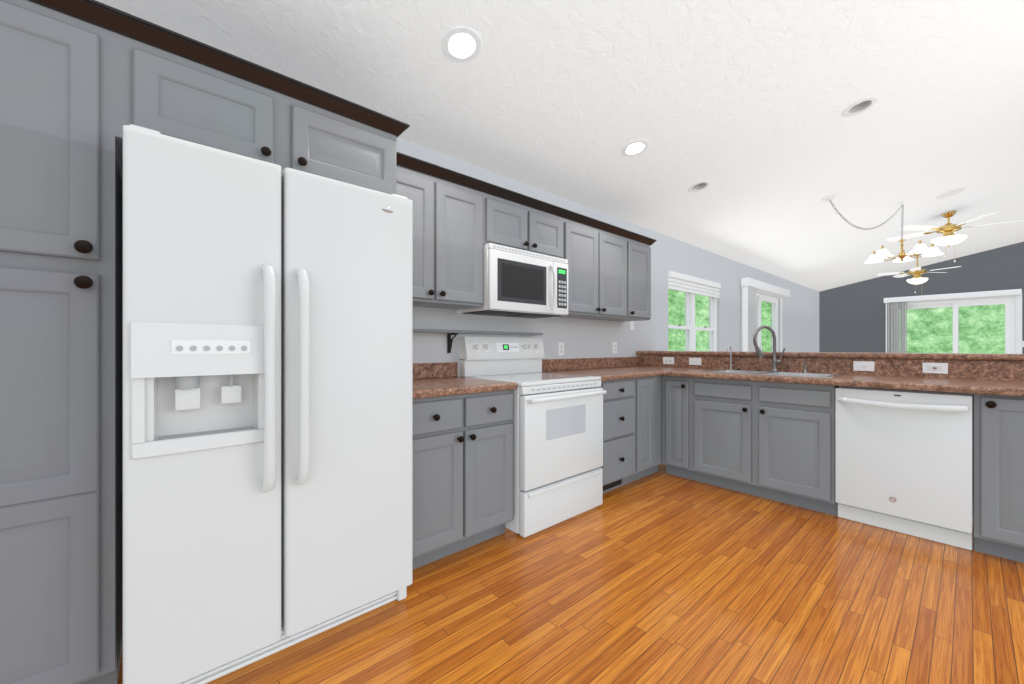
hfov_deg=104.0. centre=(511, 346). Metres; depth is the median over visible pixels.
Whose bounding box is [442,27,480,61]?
recessed light
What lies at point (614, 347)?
outlet
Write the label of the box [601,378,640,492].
base cabinet
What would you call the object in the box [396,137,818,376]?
wall
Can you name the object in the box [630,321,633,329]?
light switch
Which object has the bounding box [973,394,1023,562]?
base cabinet
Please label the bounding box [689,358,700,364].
light switch
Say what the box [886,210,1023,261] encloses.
ceiling fan
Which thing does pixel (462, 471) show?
base cabinet
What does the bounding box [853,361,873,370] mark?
light switch
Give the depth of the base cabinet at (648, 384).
3.36 m
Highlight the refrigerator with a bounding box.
[123,124,412,683]
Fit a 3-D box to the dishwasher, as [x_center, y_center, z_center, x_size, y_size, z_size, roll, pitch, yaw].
[2.491,0.693,2.553,0.689,0.866,0.584,0,0,-41]
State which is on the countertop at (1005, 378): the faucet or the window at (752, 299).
the faucet
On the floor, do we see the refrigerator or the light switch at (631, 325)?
the refrigerator
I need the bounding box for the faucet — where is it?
[727,325,807,372]
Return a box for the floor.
[117,464,1023,683]
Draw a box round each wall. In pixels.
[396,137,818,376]
[684,355,984,521]
[819,242,1023,353]
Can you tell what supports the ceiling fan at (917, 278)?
hanging from the ceiling
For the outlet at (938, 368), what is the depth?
2.68 m
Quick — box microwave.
[458,243,567,317]
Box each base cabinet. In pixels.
[413,390,512,568]
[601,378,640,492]
[641,376,656,477]
[657,376,661,470]
[662,376,838,515]
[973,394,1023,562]
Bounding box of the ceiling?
[96,0,1023,291]
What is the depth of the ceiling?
2.58 m
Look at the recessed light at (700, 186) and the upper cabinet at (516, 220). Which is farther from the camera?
the recessed light at (700, 186)
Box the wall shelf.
[413,329,542,352]
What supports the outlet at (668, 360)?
attached to the countertop at (1005, 378)
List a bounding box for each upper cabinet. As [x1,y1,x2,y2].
[120,34,287,172]
[288,96,395,193]
[396,152,487,309]
[488,183,567,259]
[560,210,631,319]
[607,232,655,321]
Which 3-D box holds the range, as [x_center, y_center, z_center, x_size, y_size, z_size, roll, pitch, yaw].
[0.160,0.529,2.783,0.763,1.198,0.732,0,0,-41]
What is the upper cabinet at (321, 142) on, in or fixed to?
attached to the wall at (584, 338)
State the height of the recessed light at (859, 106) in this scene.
0.100 m
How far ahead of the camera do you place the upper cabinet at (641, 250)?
3.82 m
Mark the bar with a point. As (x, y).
(970, 356)
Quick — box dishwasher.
[835,386,971,549]
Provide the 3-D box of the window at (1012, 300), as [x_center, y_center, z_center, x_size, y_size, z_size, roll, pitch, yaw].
[8.838,0.030,8.123,0.250,2.180,1.880,0,0,-41]
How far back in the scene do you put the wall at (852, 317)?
8.81 m
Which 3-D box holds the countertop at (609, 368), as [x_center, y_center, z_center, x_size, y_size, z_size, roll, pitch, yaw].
[0.737,0.181,3.389,0.898,0.142,0.645,0,0,-41]
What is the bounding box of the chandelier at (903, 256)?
[821,194,943,262]
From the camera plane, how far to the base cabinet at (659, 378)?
3.49 m
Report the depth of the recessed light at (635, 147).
3.01 m
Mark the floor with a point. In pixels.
(660, 576)
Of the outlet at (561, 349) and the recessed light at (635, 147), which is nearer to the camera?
the recessed light at (635, 147)
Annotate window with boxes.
[668,271,720,350]
[741,277,789,351]
[884,289,1021,353]
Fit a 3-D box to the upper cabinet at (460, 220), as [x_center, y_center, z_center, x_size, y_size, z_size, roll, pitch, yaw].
[-0.556,-0.655,2.464,0.730,0.790,0.331,0,0,-41]
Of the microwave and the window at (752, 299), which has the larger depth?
the window at (752, 299)
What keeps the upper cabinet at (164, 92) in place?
attached to the wall at (584, 338)
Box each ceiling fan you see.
[877,254,961,296]
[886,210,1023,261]
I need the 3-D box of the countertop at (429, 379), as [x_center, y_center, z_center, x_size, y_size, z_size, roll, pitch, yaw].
[-0.455,0.181,2.345,0.732,0.142,0.645,0,0,-41]
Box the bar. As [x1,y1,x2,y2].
[636,351,1023,360]
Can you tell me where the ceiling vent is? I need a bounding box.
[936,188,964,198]
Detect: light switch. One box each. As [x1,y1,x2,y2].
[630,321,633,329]
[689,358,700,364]
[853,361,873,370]
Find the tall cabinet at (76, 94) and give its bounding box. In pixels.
[0,0,122,683]
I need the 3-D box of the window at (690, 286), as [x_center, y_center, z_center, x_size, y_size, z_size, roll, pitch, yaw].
[2.419,-0.356,5.359,1.498,1.111,0.153,0,0,-41]
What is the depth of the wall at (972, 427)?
2.58 m
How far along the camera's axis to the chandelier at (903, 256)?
4.64 m
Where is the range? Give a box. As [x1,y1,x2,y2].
[460,336,606,536]
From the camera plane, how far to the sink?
3.20 m
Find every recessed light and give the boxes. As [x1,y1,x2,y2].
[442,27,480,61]
[622,139,648,156]
[688,180,710,191]
[842,96,877,116]
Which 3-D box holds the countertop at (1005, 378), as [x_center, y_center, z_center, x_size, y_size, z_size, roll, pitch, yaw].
[2.195,0.171,2.930,0.692,0.162,3.257,0,0,-41]
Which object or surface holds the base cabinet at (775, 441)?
on the floor
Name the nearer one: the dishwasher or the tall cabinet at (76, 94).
the tall cabinet at (76, 94)
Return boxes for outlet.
[559,343,563,355]
[613,342,616,352]
[663,357,673,363]
[922,363,947,373]
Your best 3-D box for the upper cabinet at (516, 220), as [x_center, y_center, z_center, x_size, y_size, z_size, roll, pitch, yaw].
[0.009,-0.860,2.958,0.770,0.380,0.331,0,0,-41]
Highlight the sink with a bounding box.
[701,369,845,377]
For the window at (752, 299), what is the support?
in the wall at (584, 338)
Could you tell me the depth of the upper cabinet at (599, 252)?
3.39 m
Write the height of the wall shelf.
0.155 m
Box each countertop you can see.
[413,362,517,398]
[542,355,660,380]
[661,355,1023,396]

